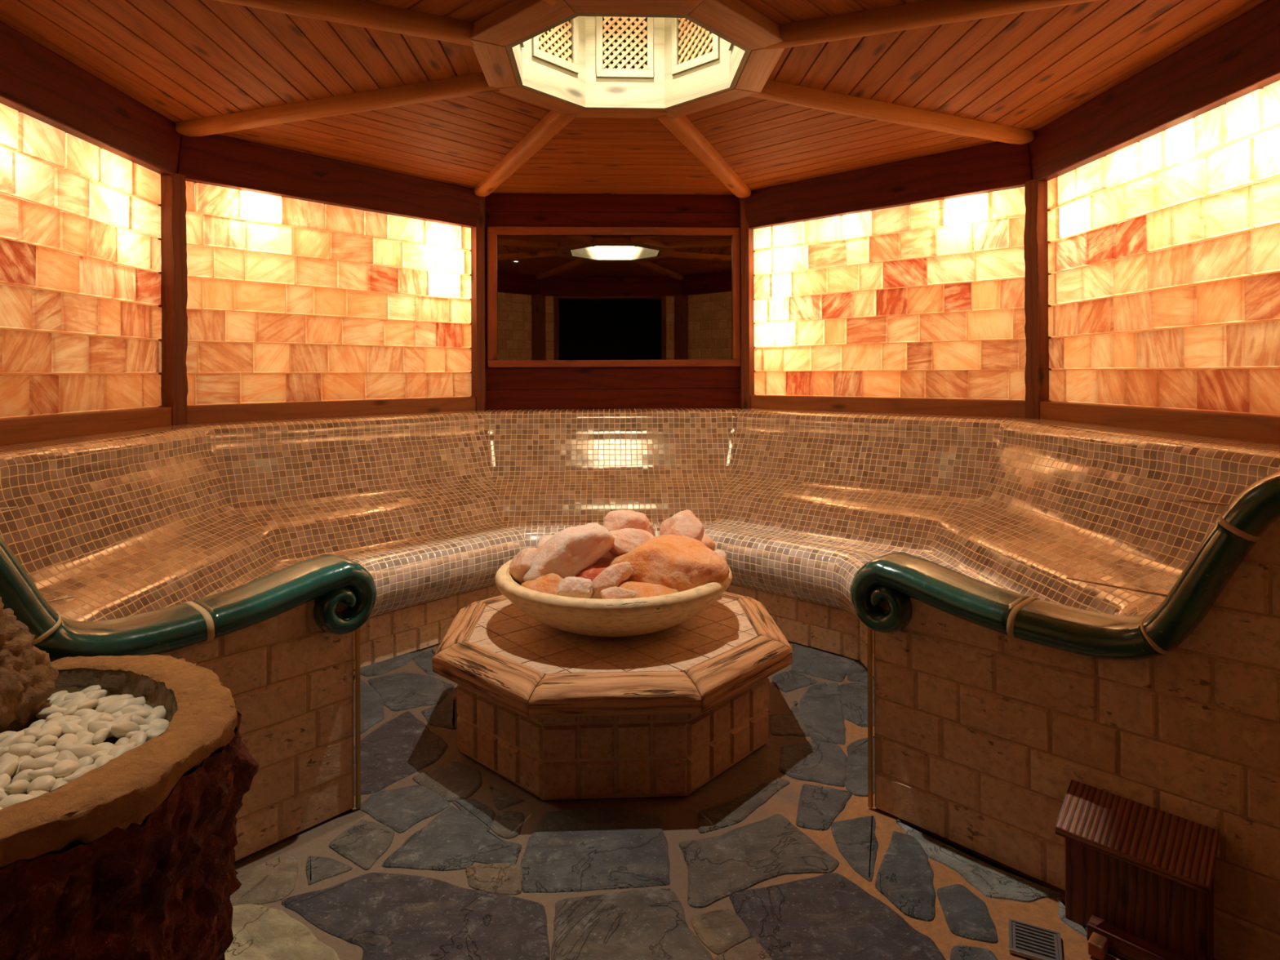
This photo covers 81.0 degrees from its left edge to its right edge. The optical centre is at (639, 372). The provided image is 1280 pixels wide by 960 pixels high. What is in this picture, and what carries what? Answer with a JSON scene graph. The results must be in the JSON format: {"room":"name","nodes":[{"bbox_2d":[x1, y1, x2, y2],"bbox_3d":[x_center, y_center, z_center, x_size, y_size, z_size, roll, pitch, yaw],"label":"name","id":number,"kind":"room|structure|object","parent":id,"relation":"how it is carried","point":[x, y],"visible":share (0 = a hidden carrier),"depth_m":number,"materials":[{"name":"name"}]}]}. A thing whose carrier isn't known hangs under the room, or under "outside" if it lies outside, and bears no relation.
{"room":"spa","nodes":[
{"label":"spa","id":0,"kind":"room"},
{"bbox_2d":[0,192,124,417],"bbox_3d":[-2.809,-0.004,3.146,0.450,3.000,2.444,0,0,-3],"label":"wall","id":1,"kind":"structure","parent":0,"point":[0,193],"depth_m":3.69,"materials":[{"name":"beige stone"}]},
{"bbox_2d":[0,406,171,445],"bbox_3d":[-2.588,0.241,3.156,0.110,0.108,2.046,0,0,-3],"label":"rail","id":2,"kind":"object","parent":1,"relation":"attached to","point":[42,428],"visible":0.82,"depth_m":3.40,"materials":[{"name":"brown wood"}]},
{"bbox_2d":[0,102,161,418],"bbox_3d":[-2.599,-0.459,3.155,0.022,1.292,2.060,0,0,-3],"label":"wall panel","id":3,"kind":"object","parent":2,"relation":"on","point":[110,201],"visible":0.88,"depth_m":3.44,"materials":[{"name":"stone"}]},
{"bbox_2d":[126,184,467,408],"bbox_3d":[-2.099,-0.007,5.107,0.450,3.000,2.444,0,0,42],"label":"wall","id":4,"kind":"structure","parent":0,"point":[194,184],"depth_m":5.03,"materials":[{"name":"beige stone"}]},
{"bbox_2d":[467,275,739,389],"bbox_3d":[-0.210,-0.015,6.006,2.444,3.000,0.420,0,0,-3],"label":"wall","id":5,"kind":"structure","parent":0,"point":[468,275],"depth_m":5.79,"materials":[{"name":"brown wood"}]},
{"bbox_2d":[484,193,740,409],"bbox_3d":[-0.198,-0.548,5.779,2.110,1.655,0.035,0,0,-3],"label":"wall boarding","id":6,"kind":"structure","parent":5,"relation":"attached to","point":[637,387],"depth_m":5.76,"materials":[{"name":"wood"}]},
{"bbox_2d":[487,226,740,367],"bbox_3d":[-0.194,-0.580,5.754,1.935,1.070,0.065,0,0,-3],"label":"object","id":7,"kind":"object","parent":5,"relation":"attached to","point":[557,296],"visible":1,"depth_m":5.75,"materials":[{"name":"brown mirror"}]},
{"bbox_2d":[0,0,1267,195],"bbox_3d":[-0.093,-1.425,3.268,5.960,0.101,5.960,0,0,-3],"label":"ceiling","id":8,"kind":"structure","parent":0,"point":[181,60],"depth_m":3.51,"materials":[{"name":"brown wood"}]},
{"bbox_2d":[0,21,181,174],"bbox_3d":[-2.575,-1.228,3.157,0.169,0.274,2.120,0,0,-3],"label":"header beam","id":9,"kind":"structure","parent":8,"relation":"attached to","point":[36,82],"depth_m":3.38,"materials":[{"name":"wood"}]},
{"bbox_2d":[177,133,479,227],"bbox_3d":[-1.927,-1.230,4.945,0.169,0.274,2.120,0,0,42],"label":"header beam","id":10,"kind":"structure","parent":8,"relation":"attached to","point":[217,160],"depth_m":4.75,"materials":[{"name":"wood"}]},
{"bbox_2d":[175,72,500,137],"bbox_3d":[-1.628,-1.341,3.825,2.054,0.063,0.129,0,0,20],"label":"rib","id":11,"kind":"object","parent":8,"relation":"attached to","point":[477,83],"visible":0.96,"depth_m":3.73,"materials":[{"name":"brown wood"}]},
{"bbox_2d":[214,0,474,46],"bbox_3d":[-1.572,-1.341,2.576,2.054,0.064,0.128,0,0,-25],"label":"rib","id":12,"kind":"object","parent":8,"relation":"attached to","point":[359,13],"visible":0.98,"depth_m":2.80,"materials":[{"name":"brown wood"}]},
{"bbox_2d":[473,109,574,196],"bbox_3d":[-0.785,-1.345,4.747,0.126,0.063,2.054,0,0,-25],"label":"rib","id":13,"kind":"object","parent":8,"relation":"attached to","point":[553,122],"visible":0.95,"depth_m":4.48,"materials":[{"name":"brown wood"}]},
{"bbox_2d":[470,0,784,118],"bbox_3d":[-0.054,-1.866,3.250,1.270,1.100,1.270,0,0,-3],"label":"lantern","id":14,"kind":"object","parent":8,"relation":"attached to","point":[625,61],"visible":0.98,"depth_m":3.56,"materials":[{"name":"brown wood"}]},
{"bbox_2d":[657,115,751,198],"bbox_3d":[0.463,-1.351,4.804,0.127,0.063,2.054,0,0,20],"label":"rib","id":15,"kind":"object","parent":8,"relation":"attached to","point":[682,127],"visible":0.95,"depth_m":4.54,"materials":[{"name":"brown wood"}]},
{"bbox_2d":[744,141,1032,229],"bbox_3d":[1.584,-1.246,5.103,2.120,0.274,0.169,0,0,42],"label":"header beam","id":16,"kind":"structure","parent":8,"relation":"attached to","point":[997,166],"depth_m":4.93,"materials":[{"name":"wood"}]},
{"bbox_2d":[748,80,1034,144],"bbox_3d":[1.386,-1.354,3.961,2.054,0.064,0.128,0,0,-25],"label":"rib","id":17,"kind":"object","parent":8,"relation":"attached to","point":[799,95],"visible":0.92,"depth_m":3.87,"materials":[{"name":"brown wood"}]},
{"bbox_2d":[756,0,1098,49],"bbox_3d":[1.442,-1.355,2.712,2.054,0.063,0.128,0,0,20],"label":"rib","id":18,"kind":"object","parent":8,"relation":"attached to","point":[907,16],"visible":0.95,"depth_m":2.83,"materials":[{"name":"brown wood"}]},
{"bbox_2d":[1029,0,1279,181],"bbox_3d":[2.390,-1.250,3.380,0.169,0.274,2.120,0,0,-3],"label":"header beam","id":19,"kind":"structure","parent":8,"relation":"attached to","point":[1241,57],"depth_m":3.30,"materials":[{"name":"wood"}]},
{"bbox_2d":[224,640,1217,959],"bbox_3d":[-0.030,1.533,2.163,6.230,0.102,8.418,0,0,-3],"label":"floor","id":20,"kind":"structure","parent":0,"point":[783,854],"depth_m":2.26,"materials":[{"name":"stone"}]},
{"bbox_2d":[0,654,258,959],"bbox_3d":[-1.240,1.103,1.482,0.831,0.773,0.926,0,0,-3],"label":"stone basin","id":21,"kind":"object","parent":20,"relation":"on","point":[132,857],"visible":0.9,"depth_m":1.34,"materials":[{"name":"stone"}]},
{"bbox_2d":[0,773,10,789],"bbox_3d":[-1.179,0.760,1.379,0.033,0.029,0.064,0,0,-35],"label":"pebble","id":22,"kind":"object","parent":21,"relation":"in","point":[5,779],"visible":0.79,"depth_m":1.38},
{"bbox_2d":[0,759,18,777],"bbox_3d":[-1.200,0.753,1.407,0.041,0.036,0.061,0,0,-11],"label":"pebble","id":23,"kind":"object","parent":21,"relation":"in","point":[10,766],"visible":0.82,"depth_m":1.41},
{"bbox_2d":[0,752,19,762],"bbox_3d":[-1.238,0.759,1.470,0.062,0.025,0.036,0,0,42],"label":"pebble","id":24,"kind":"object","parent":21,"relation":"in","point":[6,757],"visible":0.53,"depth_m":1.46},
{"bbox_2d":[0,729,24,747],"bbox_3d":[-1.276,0.751,1.523,0.032,0.031,0.063,0,0,13],"label":"pebble","id":25,"kind":"object","parent":21,"relation":"in","point":[11,740],"visible":0.59,"depth_m":1.52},
{"bbox_2d":[0,794,35,808],"bbox_3d":[-1.106,0.764,1.330,0.059,0.029,0.049,0,0,-28],"label":"pebble","id":26,"kind":"object","parent":21,"relation":"in","point":[11,800],"visible":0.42,"depth_m":1.32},
{"bbox_2d":[10,768,34,782],"bbox_3d":[-1.158,0.762,1.415,0.031,0.026,0.046,0,0,17],"label":"pebble","id":27,"kind":"object","parent":21,"relation":"in","point":[23,775],"visible":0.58,"depth_m":1.41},
{"bbox_2d":[4,779,31,794],"bbox_3d":[-1.147,0.768,1.385,0.042,0.042,0.067,0,0,-37],"label":"pebble","id":28,"kind":"object","parent":27,"relation":"on","point":[19,786],"visible":0.7,"depth_m":1.37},
{"bbox_2d":[16,735,36,743],"bbox_3d":[-1.247,0.755,1.525,0.036,0.037,0.054,0,0,-43],"label":"pebble","id":29,"kind":"object","parent":21,"relation":"in","point":[26,739],"visible":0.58,"depth_m":1.51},
{"bbox_2d":[34,734,57,746],"bbox_3d":[-1.211,0.754,1.525,0.061,0.035,0.038,0,0,24],"label":"pebble","id":30,"kind":"object","parent":29,"relation":"on","point":[48,740],"visible":0.66,"depth_m":1.51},
{"bbox_2d":[0,596,58,733],"bbox_3d":[-1.473,0.670,1.606,0.305,0.422,0.354,0,0,-3],"label":"rock","id":31,"kind":"object","parent":21,"relation":"in","point":[28,677],"visible":0.81,"depth_m":1.64,"materials":[{"name":"stone"}]},
{"bbox_2d":[19,756,59,770],"bbox_3d":[-1.150,0.755,1.437,0.074,0.035,0.037,0,0,-6],"label":"pebble","id":32,"kind":"object","parent":21,"relation":"in","point":[41,762],"visible":0.62,"depth_m":1.43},
{"bbox_2d":[26,775,55,794],"bbox_3d":[-1.106,0.763,1.385,0.071,0.032,0.041,0,0,40],"label":"pebble","id":33,"kind":"object","parent":21,"relation":"in","point":[45,783],"visible":0.85,"depth_m":1.37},
{"bbox_2d":[29,745,56,758],"bbox_3d":[-1.193,0.764,1.500,0.059,0.041,0.050,0,0,32],"label":"pebble","id":34,"kind":"object","parent":21,"relation":"in","point":[38,752],"visible":0.5,"depth_m":1.48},
{"bbox_2d":[7,742,38,757],"bbox_3d":[-1.231,0.753,1.496,0.055,0.032,0.049,0,0,-40],"label":"pebble","id":35,"kind":"object","parent":34,"relation":"on","point":[20,749],"visible":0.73,"depth_m":1.48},
{"bbox_2d":[35,725,62,740],"bbox_3d":[-1.225,0.749,1.552,0.036,0.030,0.067,0,0,-11],"label":"pebble","id":36,"kind":"object","parent":21,"relation":"in","point":[55,731],"visible":0.76,"depth_m":1.55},
{"bbox_2d":[40,720,60,730],"bbox_3d":[-1.242,0.751,1.578,0.042,0.029,0.072,0,0,-32],"label":"pebble","id":37,"kind":"object","parent":21,"relation":"in","point":[49,723],"visible":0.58,"depth_m":1.57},
{"bbox_2d":[22,727,40,737],"bbox_3d":[-1.257,0.752,1.558,0.049,0.037,0.051,0,0,45],"label":"pebble","id":38,"kind":"object","parent":37,"relation":"on","point":[28,731],"visible":0.36,"depth_m":1.54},
{"bbox_2d":[46,690,67,703],"bbox_3d":[-1.386,0.775,1.780,0.032,0.030,0.065,0,0,-12],"label":"pebble","id":39,"kind":"object","parent":21,"relation":"in","point":[53,696],"visible":0.44,"depth_m":1.77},
{"bbox_2d":[50,693,71,704],"bbox_3d":[-1.359,0.772,1.752,0.048,0.035,0.047,0,0,-42],"label":"pebble","id":40,"kind":"object","parent":21,"relation":"in","point":[60,698],"visible":0.41,"depth_m":1.74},
{"label":"pebble","id":41,"kind":"object","parent":40,"relation":"on","visible":0},
{"bbox_2d":[63,692,86,701],"bbox_3d":[-1.321,0.764,1.754,0.067,0.028,0.040,0,0,11],"label":"pebble","id":42,"kind":"object","parent":41,"relation":"on","point":[73,695],"visible":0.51,"depth_m":1.75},
{"bbox_2d":[85,691,102,699],"bbox_3d":[-1.290,0.767,1.761,0.031,0.027,0.045,0,0,17],"label":"pebble","id":43,"kind":"object","parent":42,"relation":"on","point":[96,695],"visible":0.47,"depth_m":1.76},
{"bbox_2d":[54,735,78,746],"bbox_3d":[-1.170,0.760,1.532,0.044,0.027,0.039,0,0,-17],"label":"pebble","id":44,"kind":"object","parent":21,"relation":"in","point":[73,740],"visible":0.46,"depth_m":1.53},
{"bbox_2d":[55,750,79,763],"bbox_3d":[-1.123,0.762,1.466,0.062,0.039,0.039,0,0,22],"label":"pebble","id":45,"kind":"object","parent":21,"relation":"in","point":[64,754],"visible":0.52,"depth_m":1.47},
{"bbox_2d":[52,759,79,777],"bbox_3d":[-1.106,0.763,1.441,0.046,0.035,0.075,0,0,-33],"label":"pebble","id":46,"kind":"object","parent":45,"relation":"on","point":[64,768],"visible":0.86,"depth_m":1.42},
{"bbox_2d":[62,769,89,782],"bbox_3d":[-1.058,0.763,1.410,0.028,0.024,0.053,0,0,36],"label":"pebble","id":47,"kind":"object","parent":21,"relation":"in","point":[73,776],"visible":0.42,"depth_m":1.40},
{"bbox_2d":[62,697,90,708],"bbox_3d":[-1.279,0.760,1.696,0.046,0.037,0.068,0,0,40],"label":"pebble","id":48,"kind":"object","parent":21,"relation":"in","point":[77,700],"visible":0.35,"depth_m":1.70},
{"bbox_2d":[35,706,67,719],"bbox_3d":[-1.308,0.757,1.667,0.064,0.029,0.036,0,0,-14],"label":"pebble","id":49,"kind":"object","parent":48,"relation":"on","point":[43,713],"visible":0.71,"depth_m":1.66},
{"bbox_2d":[76,698,99,710],"bbox_3d":[-1.253,0.757,1.698,0.048,0.034,0.054,0,0,-37],"label":"pebble","id":50,"kind":"object","parent":48,"relation":"on","point":[90,704],"visible":0.69,"depth_m":1.69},
{"bbox_2d":[58,744,98,759],"bbox_3d":[-1.117,0.759,1.496,0.071,0.040,0.039,0,0,-36],"label":"pebble","id":51,"kind":"object","parent":21,"relation":"in","point":[80,751],"visible":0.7,"depth_m":1.49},
{"bbox_2d":[75,727,89,736],"bbox_3d":[-1.167,0.767,1.588,0.067,0.031,0.032,0,0,-28],"label":"pebble","id":52,"kind":"object","parent":21,"relation":"in","point":[86,729],"visible":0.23,"depth_m":1.58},
{"bbox_2d":[88,720,115,737],"bbox_3d":[-1.136,0.756,1.590,0.069,0.032,0.038,0,0,2],"label":"pebble","id":53,"kind":"object","parent":52,"relation":"on","point":[94,726],"visible":0.62,"depth_m":1.58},
{"bbox_2d":[72,708,97,716],"bbox_3d":[-1.232,0.766,1.666,0.075,0.035,0.039,0,0,3],"label":"pebble","id":54,"kind":"object","parent":21,"relation":"in","point":[80,713],"visible":0.39,"depth_m":1.66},
{"bbox_2d":[66,715,79,720],"bbox_3d":[-1.242,0.766,1.635,0.063,0.035,0.036,0,0,-33],"label":"pebble","id":55,"kind":"object","parent":54,"relation":"on","point":[72,717],"visible":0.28,"depth_m":1.64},
{"bbox_2d":[40,715,70,728],"bbox_3d":[-1.260,0.758,1.613,0.056,0.031,0.037,0,0,-31],"label":"pebble","id":56,"kind":"object","parent":55,"relation":"on","point":[62,718],"visible":0.35,"depth_m":1.61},
{"bbox_2d":[78,755,94,768],"bbox_3d":[-1.096,0.771,1.476,0.035,0.023,0.038,0,0,-21],"label":"pebble","id":57,"kind":"object","parent":21,"relation":"in","point":[85,761],"visible":0.54,"depth_m":1.47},
{"bbox_2d":[80,711,102,728],"bbox_3d":[-1.188,0.764,1.615,0.037,0.041,0.069,0,0,-2],"label":"pebble","id":58,"kind":"object","parent":21,"relation":"in","point":[95,717],"visible":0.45,"depth_m":1.62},
{"bbox_2d":[57,721,84,736],"bbox_3d":[-1.211,0.755,1.587,0.067,0.032,0.040,0,0,10],"label":"pebble","id":59,"kind":"object","parent":58,"relation":"on","point":[68,727],"visible":0.7,"depth_m":1.58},
{"bbox_2d":[93,742,115,751],"bbox_3d":[-1.096,0.770,1.525,0.071,0.029,0.042,0,0,-2],"label":"pebble","id":60,"kind":"object","parent":21,"relation":"in","point":[108,746],"visible":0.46,"depth_m":1.52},
{"bbox_2d":[74,733,94,745],"bbox_3d":[-1.137,0.765,1.528,0.036,0.034,0.063,0,0,3],"label":"pebble","id":61,"kind":"object","parent":60,"relation":"on","point":[87,740],"visible":0.37,"depth_m":1.53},
{"bbox_2d":[92,728,109,744],"bbox_3d":[-1.121,0.755,1.557,0.026,0.025,0.054,0,0,-22],"label":"pebble","id":62,"kind":"object","parent":61,"relation":"on","point":[101,735],"visible":1,"depth_m":1.54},
{"bbox_2d":[89,750,109,760],"bbox_3d":[-1.073,0.772,1.501,0.040,0.031,0.050,0,0,42],"label":"pebble","id":63,"kind":"object","parent":60,"relation":"on","point":[95,756],"visible":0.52,"depth_m":1.49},
{"bbox_2d":[95,698,117,712],"bbox_3d":[-1.209,0.758,1.699,0.036,0.029,0.055,0,0,-5],"label":"pebble","id":64,"kind":"object","parent":21,"relation":"in","point":[103,706],"visible":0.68,"depth_m":1.69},
{"bbox_2d":[120,705,152,714],"bbox_3d":[-1.142,0.771,1.697,0.078,0.037,0.047,0,0,-23],"label":"pebble","id":65,"kind":"object","parent":21,"relation":"in","point":[130,708],"visible":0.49,"depth_m":1.69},
{"bbox_2d":[103,698,144,714],"bbox_3d":[-1.173,0.761,1.702,0.046,0.035,0.079,0,0,38],"label":"pebble","id":66,"kind":"object","parent":65,"relation":"on","point":[117,706],"visible":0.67,"depth_m":1.69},
{"bbox_2d":[132,709,151,718],"bbox_3d":[-1.123,0.772,1.676,0.058,0.033,0.036,0,0,-17],"label":"pebble","id":67,"kind":"object","parent":65,"relation":"on","point":[144,713],"visible":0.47,"depth_m":1.67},
{"bbox_2d":[138,724,153,732],"bbox_3d":[-1.086,0.777,1.621,0.065,0.029,0.034,0,0,-5],"label":"pebble","id":68,"kind":"object","parent":21,"relation":"in","point":[144,727],"visible":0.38,"depth_m":1.62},
{"bbox_2d":[111,720,140,738],"bbox_3d":[-1.093,0.758,1.595,0.039,0.044,0.071,0,0,1],"label":"pebble","id":69,"kind":"object","parent":68,"relation":"on","point":[119,730],"visible":0.84,"depth_m":1.57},
{"bbox_2d":[146,730,164,741],"bbox_3d":[-1.027,0.774,1.594,0.049,0.027,0.031,0,0,-41],"label":"pebble","id":70,"kind":"object","parent":21,"relation":"in","point":[156,733],"visible":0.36,"depth_m":1.58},
{"bbox_2d":[145,707,166,721],"bbox_3d":[-1.090,0.782,1.676,0.039,0.040,0.073,0,0,4],"label":"pebble","id":71,"kind":"object","parent":21,"relation":"in","point":[161,713],"visible":0.41,"depth_m":1.68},
{"bbox_2d":[123,715,150,724],"bbox_3d":[-1.105,0.768,1.647,0.059,0.034,0.034,0,0,-19],"label":"pebble","id":72,"kind":"object","parent":71,"relation":"on","point":[139,720],"visible":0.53,"depth_m":1.64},
{"bbox_2d":[149,718,168,729],"bbox_3d":[-1.060,0.780,1.651,0.048,0.026,0.044,0,0,39],"label":"pebble","id":73,"kind":"object","parent":21,"relation":"in","point":[157,722],"visible":0.51,"depth_m":1.65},
{"label":"pebble","id":74,"kind":"object","parent":21,"relation":"in","visible":0},
{"bbox_2d":[27,767,53,781],"bbox_3d":[-1.119,0.758,1.413,0.030,0.027,0.053,0,0,36],"label":"pebble","id":75,"kind":"object","parent":74,"relation":"on","point":[32,775],"visible":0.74,"depth_m":1.40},
{"bbox_2d":[48,777,68,791],"bbox_3d":[-1.076,0.770,1.388,0.038,0.030,0.058,0,0,-43],"label":"pebble","id":76,"kind":"object","parent":74,"relation":"on","point":[59,782],"visible":0.35,"depth_m":1.38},
{"label":"pebble","id":77,"kind":"object","parent":21,"relation":"in","visible":0},
{"label":"pebble","id":78,"kind":"object","parent":77,"relation":"on","visible":0},
{"bbox_2d":[128,731,146,745],"bbox_3d":[-1.043,0.766,1.559,0.042,0.028,0.035,0,0,26],"label":"pebble","id":79,"kind":"object","parent":78,"relation":"on","point":[140,738],"visible":0.62,"depth_m":1.55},
{"bbox_2d":[0,506,377,861],"bbox_3d":[-1.465,0.856,2.110,0.241,1.269,1.467,0,0,42],"label":"wall","id":80,"kind":"structure","parent":20,"relation":"on","point":[281,642],"depth_m":2.37,"materials":[{"name":"beige stone"}]},
{"bbox_2d":[431,591,791,799],"bbox_3d":[-0.114,1.266,3.224,1.413,0.436,1.414,0,0,-3],"label":"stone table","id":81,"kind":"object","parent":20,"relation":"on","point":[557,713],"visible":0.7,"depth_m":2.69,"materials":[{"name":"stone"}]},
{"bbox_2d":[495,559,732,636],"bbox_3d":[-0.110,0.948,3.226,1.007,0.230,1.005,0,0,37],"label":"stone bowl","id":82,"kind":"object","parent":81,"relation":"on","point":[623,617],"visible":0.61,"depth_m":2.81,"materials":[{"name":"stone"}]},
{"bbox_2d":[509,546,537,583],"bbox_3d":[-0.474,0.830,3.219,0.169,0.171,0.275,0,0,-5],"label":"rock","id":83,"kind":"object","parent":82,"relation":"in","point":[521,562],"visible":0.52,"depth_m":3.11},
{"bbox_2d":[521,573,563,595],"bbox_3d":[-0.369,0.890,3.057,0.229,0.158,0.212,0,0,-3],"label":"rock","id":84,"kind":"object","parent":82,"relation":"in","point":[548,583],"visible":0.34,"depth_m":2.99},
{"bbox_2d":[522,522,615,582],"bbox_3d":[-0.307,0.776,3.176,0.405,0.272,0.275,0,0,-3],"label":"rock","id":85,"kind":"object","parent":82,"relation":"in","point":[571,550],"visible":0.73,"depth_m":3.06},
{"bbox_2d":[556,576,593,598],"bbox_3d":[-0.252,0.844,2.934,0.144,0.096,0.125,0,0,-3],"label":"rock","id":86,"kind":"object","parent":82,"relation":"in","point":[572,587],"visible":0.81,"depth_m":2.89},
{"bbox_2d":[575,556,628,599],"bbox_3d":[-0.170,0.866,3.134,0.348,0.161,0.279,0,0,26],"label":"rock","id":87,"kind":"object","parent":82,"relation":"in","point":[591,572],"visible":0.12,"depth_m":3.05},
{"bbox_2d":[602,551,614,559],"bbox_3d":[-0.104,0.876,3.470,0.635,0.217,0.323,0,0,-3],"label":"rock","id":88,"kind":"object","parent":82,"relation":"in","point":[607,555],"visible":0.02,"depth_m":3.34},
{"bbox_2d":[590,561,633,599],"bbox_3d":[-0.114,0.830,2.988,0.177,0.158,0.119,0,0,-3],"label":"rock","id":89,"kind":"object","parent":82,"relation":"in","point":[615,575],"visible":0.79,"depth_m":2.95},
{"bbox_2d":[618,581,679,598],"bbox_3d":[0.027,0.886,2.928,0.317,0.131,0.191,0,0,-3],"label":"rock","id":90,"kind":"object","parent":82,"relation":"in","point":[643,589],"visible":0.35,"depth_m":2.90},
{"bbox_2d":[600,586,636,599],"bbox_3d":[-0.080,0.849,2.863,0.142,0.065,0.064,0,0,-14],"label":"rock","id":91,"kind":"object","parent":90,"relation":"on","point":[611,593],"visible":0.71,"depth_m":2.84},
{"bbox_2d":[608,534,729,591],"bbox_3d":[0.117,0.809,3.110,0.490,0.246,0.359,0,0,-3],"label":"rock","id":92,"kind":"object","parent":82,"relation":"in","point":[681,563],"visible":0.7,"depth_m":3.00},
{"bbox_2d":[608,528,653,557],"bbox_3d":[-0.022,0.743,3.226,0.295,0.152,0.216,0,0,-3],"label":"rock","id":93,"kind":"object","parent":92,"relation":"on","point":[626,540],"visible":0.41,"depth_m":3.17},
{"bbox_2d":[602,509,655,536],"bbox_3d":[-0.051,0.708,3.383,0.242,0.184,0.227,0,0,-3],"label":"rock","id":94,"kind":"object","parent":93,"relation":"on","point":[619,519],"visible":0.53,"depth_m":3.30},
{"bbox_2d":[701,533,715,551],"bbox_3d":[0.218,0.847,3.521,0.269,0.221,0.256,0,0,13],"label":"rock","id":95,"kind":"object","parent":82,"relation":"in","point":[707,540],"visible":0.04,"depth_m":3.48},
{"bbox_2d":[659,509,704,541],"bbox_3d":[0.189,0.724,3.330,0.202,0.224,0.242,0,0,-3],"label":"rock","id":96,"kind":"object","parent":95,"relation":"on","point":[685,522],"visible":0.56,"depth_m":3.27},
{"bbox_2d":[0,408,1279,676],"bbox_3d":[-0.102,0.881,3.675,5.060,1.207,4.246,0,0,-3],"label":"tiled bench","id":97,"kind":"object","parent":20,"relation":"on","point":[432,505],"visible":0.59,"depth_m":4.08,"materials":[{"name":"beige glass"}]},
{"bbox_2d":[157,172,187,425],"bbox_3d":[-2.602,-0.405,4.179,0.095,1.400,0.164,0,0,20],"label":"post","id":98,"kind":"object","parent":97,"relation":"on","point":[174,287],"visible":0.85,"depth_m":4.13,"materials":[{"name":"brown wood"}]},
{"bbox_2d":[186,396,475,424],"bbox_3d":[-1.935,0.238,4.958,0.110,0.108,2.046,0,0,42],"label":"wooden ledge","id":99,"kind":"object","parent":97,"relation":"on","point":[201,414],"visible":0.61,"depth_m":4.77,"materials":[{"name":"brown wood"}]},
{"bbox_2d":[185,181,471,405],"bbox_3d":[-1.944,-0.462,4.963,0.022,1.292,2.060,0,0,42],"label":"wall panel","id":100,"kind":"object","parent":99,"relation":"on","point":[236,370],"visible":0.91,"depth_m":4.82,"materials":[{"name":"stone"}]},
{"bbox_2d":[469,196,486,410],"bbox_3d":[-1.222,-0.541,5.689,0.140,1.660,0.095,0,0,-25],"label":"post","id":101,"kind":"object","parent":97,"relation":"on","point":[477,323],"visible":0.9,"depth_m":5.65,"materials":[{"name":"brown wood"}]},
{"bbox_2d":[739,197,755,408],"bbox_3d":[0.821,-0.550,5.781,0.140,1.660,0.095,0,0,20],"label":"post","id":102,"kind":"object","parent":97,"relation":"on","point":[747,252],"visible":0.82,"depth_m":5.74,"materials":[{"name":"brown wood"}]},
{"bbox_2d":[750,395,1025,417],"bbox_3d":[1.604,0.223,5.118,2.046,0.108,0.110,0,0,42],"label":"wooden ledge","id":103,"kind":"object","parent":97,"relation":"on","point":[963,407],"visible":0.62,"depth_m":4.95,"materials":[{"name":"brown wood"}]},
{"bbox_2d":[753,186,1026,400],"bbox_3d":[1.605,-0.477,5.123,2.060,1.292,0.022,0,0,42],"label":"wall panel","id":104,"kind":"object","parent":103,"relation":"on","point":[796,362],"visible":0.84,"depth_m":5.01,"materials":[{"name":"stone"}]},
{"bbox_2d":[1023,178,1051,418],"bbox_3d":[2.332,-0.426,4.401,0.095,1.400,0.164,0,0,-25],"label":"post","id":105,"kind":"object","parent":97,"relation":"on","point":[1036,242],"visible":0.82,"depth_m":4.35,"materials":[{"name":"brown wood"}]},
{"bbox_2d":[1008,918,1062,959],"bbox_3d":[1.025,1.478,1.945,0.122,0.011,0.120,0,0,26],"label":"floor drain","id":106,"kind":"object","parent":20,"relation":"on","point":[1027,940],"visible":1,"depth_m":1.94,"materials":[{"name":"metal"}]},
{"bbox_2d":[850,470,1279,959],"bbox_3d":[1.298,0.844,2.120,0.241,1.269,1.467,0,0,-45],"label":"wall","id":107,"kind":"structure","parent":20,"relation":"on","point":[989,700],"depth_m":2.08,"materials":[{"name":"beige stone"}]},
{"bbox_2d":[1054,779,1219,959],"bbox_3d":[1.273,1.312,1.911,0.202,0.333,0.367,0,0,-45],"label":"cover","id":108,"kind":"object","parent":20,"relation":"on","point":[1140,877],"visible":1,"depth_m":1.91,"materials":[{"name":"brown wood"}]},
{"bbox_2d":[1083,137,1279,414],"bbox_3d":[2.635,-0.028,3.391,0.450,3.000,2.444,0,0,-3],"label":"wall","id":109,"kind":"structure","parent":0,"point":[1252,137],"depth_m":3.60,"materials":[{"name":"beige stone"}]},
{"bbox_2d":[1040,401,1279,444],"bbox_3d":[2.416,0.219,3.381,0.110,0.108,2.046,0,0,-3],"label":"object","id":110,"kind":"object","parent":109,"relation":"attached to","point":[1265,428],"visible":0.8,"depth_m":3.33,"materials":[{"name":"brown wood"}]},
{"bbox_2d":[1047,80,1279,415],"bbox_3d":[2.420,-0.481,3.381,0.022,1.292,2.060,0,0,-3],"label":"wall panel","id":111,"kind":"object","parent":110,"relation":"on","point":[1168,175],"visible":0.93,"depth_m":3.38,"materials":[{"name":"stone"}]},
{"label":"pebble","id":112,"kind":"object","parent":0,"visible":0},
{"bbox_2d":[93,755,113,768],"bbox_3d":[-1.051,0.768,1.474,0.046,0.024,0.041,0,0,37],"label":"pebble","id":113,"kind":"object","parent":112,"relation":"on","point":[100,761],"visible":0.56,"depth_m":1.47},
{"bbox_2d":[106,744,134,757],"bbox_3d":[-1.040,0.769,1.501,0.048,0.034,0.057,0,0,-28],"label":"pebble","id":114,"kind":"object","parent":113,"relation":"on","point":[118,750],"visible":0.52,"depth_m":1.50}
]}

